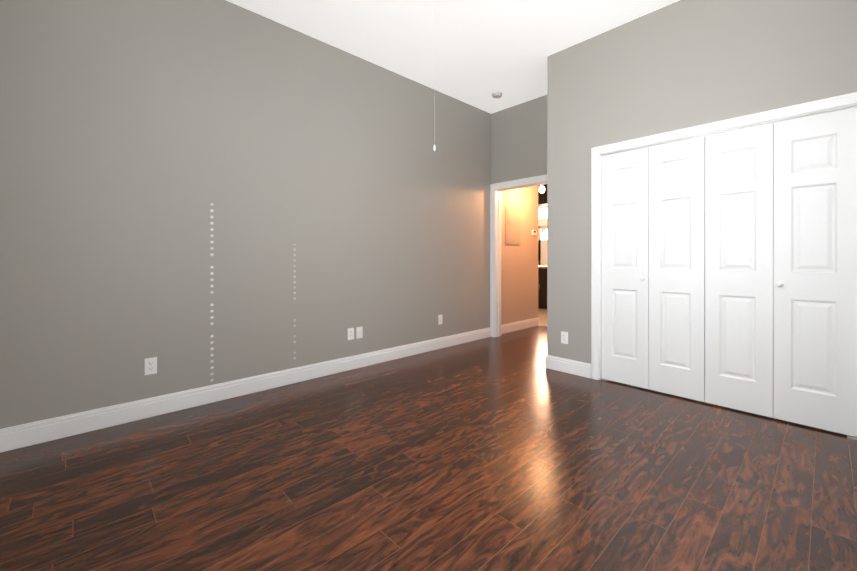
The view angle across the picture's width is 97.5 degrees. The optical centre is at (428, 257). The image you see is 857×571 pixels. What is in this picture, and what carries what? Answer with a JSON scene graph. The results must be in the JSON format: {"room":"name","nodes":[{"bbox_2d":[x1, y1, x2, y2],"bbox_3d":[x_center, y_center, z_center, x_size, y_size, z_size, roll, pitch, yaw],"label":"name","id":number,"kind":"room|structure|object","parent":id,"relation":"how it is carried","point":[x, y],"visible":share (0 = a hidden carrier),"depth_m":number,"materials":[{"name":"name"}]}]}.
{"room":"empty bedroom","nodes":[
{"label":"empty bedroom","id":0,"kind":"room"},
{"bbox_2d":[0,0,537,428],"bbox_3d":[-0.421,-0.460,4.164,6.020,3.150,0.120,0,0,-43],"label":"wall","id":1,"kind":"structure","parent":0,"point":[194,194],"depth_m":2.91,"materials":[{"name":"grey paint"}]},
{"bbox_2d":[145,357,156,374],"bbox_3d":[-1.949,0.761,2.637,0.070,0.115,0.008,0,0,-43],"label":"electrical outlet","id":2,"kind":"object","parent":1,"relation":"attached to","point":[150,365],"visible":1,"depth_m":2.63,"materials":[{"name":"white plastic"}]},
{"bbox_2d":[0,327,490,452],"bbox_3d":[-0.793,1.049,3.722,4.630,0.133,0.016,0,0,-43],"label":"baseboard","id":3,"kind":"structure","parent":1,"relation":"attached to","point":[29,434],"depth_m":2.82,"materials":[{"name":"white wood"}]},
{"bbox_2d":[348,328,353,339],"bbox_3d":[-0.773,0.760,3.746,0.070,0.115,0.008,0,0,-43],"label":"electrical outlet","id":4,"kind":"object","parent":1,"relation":"attached to","point":[350,333],"visible":1,"depth_m":3.74,"materials":[{"name":"white plastic"}]},
{"bbox_2d":[356,326,362,338],"bbox_3d":[-0.696,0.760,3.811,0.070,0.115,0.020,0,0,-43],"label":"outlet","id":5,"kind":"object","parent":1,"relation":"attached to","point":[359,332],"visible":1,"depth_m":3.81,"materials":[{"name":"white plastic"}]},
{"bbox_2d":[438,315,442,324],"bbox_3d":[0.147,0.759,4.614,0.070,0.115,0.008,0,0,-43],"label":"electrical outlet","id":6,"kind":"object","parent":1,"relation":"attached to","point":[440,319],"visible":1,"depth_m":4.61,"materials":[{"name":"white plastic"}]},
{"bbox_2d":[505,206,520,244],"bbox_3d":[1.280,-0.482,5.669,0.400,0.570,0.024,0,0,-43],"label":"switch box","id":7,"kind":"object","parent":1,"relation":"attached to","point":[512,225],"visible":1,"depth_m":5.66,"materials":[{"name":"beige paint"}]},
{"bbox_2d":[501,317,538,333],"bbox_3d":[1.397,1.047,5.787,1.150,0.133,0.016,0,0,-43],"label":"baseboard","id":8,"kind":"structure","parent":1,"relation":"attached to","point":[518,325],"depth_m":5.76,"materials":[{"name":"white wood"}]},
{"bbox_2d":[0,325,856,570],"bbox_3d":[0.906,1.166,2.758,6.020,0.100,3.990,0,0,-43],"label":"floor","id":9,"kind":"structure","parent":0,"point":[509,451],"depth_m":1.87,"materials":[{"name":"laminate"}]},
{"bbox_2d":[226,0,678,113],"bbox_3d":[0.897,-2.087,5.942,10.380,0.100,8.640,0,0,-43],"label":"ceiling","id":10,"kind":"structure","parent":0,"point":[476,53],"depth_m":3.39,"materials":[{"name":"white paint"}]},
{"bbox_2d":[492,91,502,97],"bbox_3d":[0.853,-2.015,4.663,0.132,0.042,0.132,0,0,-43],"label":"smoke detector","id":11,"kind":"object","parent":10,"relation":"attached to","point":[497,94],"visible":1,"depth_m":4.62,"materials":[{"name":"white plastic"}]},
{"bbox_2d":[539,185,544,192],"bbox_3d":[1.639,-1.485,5.433,0.100,1.104,0.100,0,0,-43],"label":"pendant light","id":12,"kind":"object","parent":10,"relation":"hanging from","point":[541,188],"visible":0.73,"depth_m":5.40,"materials":[{"name":"white glass"}]},
{"bbox_2d":[538,185,546,206],"bbox_3d":[2.489,-1.610,8.457,0.372,0.860,0.425,0,0,-43],"label":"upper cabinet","id":13,"kind":"object","parent":10,"relation":"attached to","point":[539,194],"depth_m":8.26,"materials":[{"name":"black"}]},
{"bbox_2d":[542,184,546,203],"bbox_3d":[2.781,-1.609,8.148,0.372,0.860,0.425,0,0,-43],"label":"upper cabinet","id":14,"kind":"object","parent":10,"relation":"attached to","point":[542,199],"depth_m":8.16,"materials":[{"name":"black wood"}]},
{"bbox_2d":[538,308,546,325],"bbox_3d":[2.161,1.160,8.993,4.360,0.100,5.940,0,0,-43],"label":"floor","id":15,"kind":"structure","parent":0,"point":[542,314],"depth_m":7.11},
{"bbox_2d":[538,270,541,308],"bbox_3d":[2.518,0.670,8.487,0.652,0.880,0.425,0,0,-43],"label":"base cabinet","id":16,"kind":"object","parent":15,"relation":"on","point":[539,271],"depth_m":8.14,"materials":[{"name":"black wood"}]},
{"bbox_2d":[542,270,546,308],"bbox_3d":[2.810,0.671,8.178,0.652,0.880,0.425,0,0,-43],"label":"base cabinet","id":17,"kind":"object","parent":15,"relation":"on","point":[542,287],"depth_m":8.05,"materials":[{"name":"black wood"}]},
{"bbox_2d":[538,266,546,269],"bbox_3d":[2.375,0.210,8.644,0.685,0.040,1.740,0,0,-43],"label":"countertop","id":18,"kind":"structure","parent":17,"relation":"on","point":[539,267],"depth_m":8.11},
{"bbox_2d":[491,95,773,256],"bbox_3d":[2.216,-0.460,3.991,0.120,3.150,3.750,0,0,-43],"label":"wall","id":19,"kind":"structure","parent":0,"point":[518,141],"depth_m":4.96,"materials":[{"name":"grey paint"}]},
{"bbox_2d":[490,174,546,336],"bbox_3d":[1.263,0.039,4.997,0.162,2.150,0.990,0,0,-43],"label":"door frame","id":20,"kind":"structure","parent":19,"relation":"attached to","point":[496,189],"depth_m":5.26,"materials":[{"name":"white wood"}]},
{"bbox_2d":[547,0,856,363],"bbox_3d":[2.079,-0.459,2.956,0.120,3.150,2.430,0,0,-43],"label":"wall","id":21,"kind":"structure","parent":0,"point":[680,64],"depth_m":3.06,"materials":[{"name":"grey paint"}]},
{"bbox_2d":[561,331,567,343],"bbox_3d":[1.326,0.780,3.662,0.008,0.115,0.070,0,0,-43],"label":"electrical outlet","id":22,"kind":"object","parent":21,"relation":"attached to","point":[564,337],"visible":1,"depth_m":3.66,"materials":[{"name":"white plastic"}]},
{"bbox_2d":[545,355,590,378],"bbox_3d":[1.349,1.049,3.633,0.016,0.133,0.445,0,0,-43],"label":"baseboard","id":23,"kind":"structure","parent":21,"relation":"attached to","point":[569,366],"depth_m":3.62,"materials":[{"name":"white wood"}]},
{"bbox_2d":[602,147,648,388],"bbox_3d":[1.724,0.088,3.302,0.034,2.030,0.383,0,0,-43],"label":"closet door","id":24,"kind":"structure","parent":21,"relation":"in","point":[625,266],"depth_m":3.28,"materials":[{"name":"white wood"}]},
{"bbox_2d":[649,137,704,401],"bbox_3d":[1.989,0.089,3.021,0.034,2.030,0.382,0,0,-43],"label":"closet door","id":25,"kind":"structure","parent":21,"relation":"in","point":[676,268],"depth_m":3.00,"materials":[{"name":"white wood"}]},
{"bbox_2d":[591,92,856,379],"bbox_3d":[2.129,0.054,2.886,0.144,2.124,1.693,0,0,-43],"label":"trim","id":26,"kind":"structure","parent":21,"relation":"attached to","point":[849,100],"depth_m":3.24,"materials":[{"name":"white wood"}]},
{"bbox_2d":[601,106,856,438],"bbox_3d":[2.120,0.091,2.878,0.040,2.050,1.545,0,0,-43],"label":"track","id":27,"kind":"object","parent":21,"relation":"attached to","point":[848,436],"visible":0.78,"depth_m":2.69,"materials":[{"name":"silver metal"}]},
{"bbox_2d":[705,123,773,417],"bbox_3d":[2.255,0.089,2.740,0.034,2.030,0.382,0,0,-43],"label":"closet door","id":28,"kind":"structure","parent":21,"relation":"in","point":[738,269],"depth_m":2.72,"materials":[{"name":"white wood"}]},
{"bbox_2d":[773,107,856,436],"bbox_3d":[2.519,0.089,2.459,0.034,2.030,0.383,0,0,-43],"label":"closet door","id":29,"kind":"structure","parent":21,"relation":"in","point":[815,294],"depth_m":2.44,"materials":[{"name":"white wood"}]},
{"bbox_3d":[3.744,-0.467,10.402,0.120,3.150,5.820,0,0,-43],"label":"wall","id":30,"kind":"structure","parent":0,"visible":0},
{"bbox_2d":[538,226,546,265],"bbox_3d":[3.453,0.092,10.650,0.113,2.008,0.860,0,0,-43],"label":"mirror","id":31,"kind":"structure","parent":30,"relation":"in","point":[542,245],"depth_m":10.84,"materials":[{"name":"white"}]},
{"bbox_2d":[538,206,546,225],"bbox_3d":[3.476,-0.207,10.672,0.140,2.630,1.080,0,0,-43],"label":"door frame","id":32,"kind":"structure","parent":30,"relation":"attached to","point":[542,221],"depth_m":10.78,"materials":[{"name":"white wood"}]},
{"bbox_2d":[538,209,546,218],"bbox_3d":[3.486,-1.272,10.680,0.006,0.280,0.860,0,0,-43],"label":"window","id":33,"kind":"structure","parent":30,"relation":"in","point":[542,213],"depth_m":10.87,"materials":[{"name":"white glass"}]}
]}

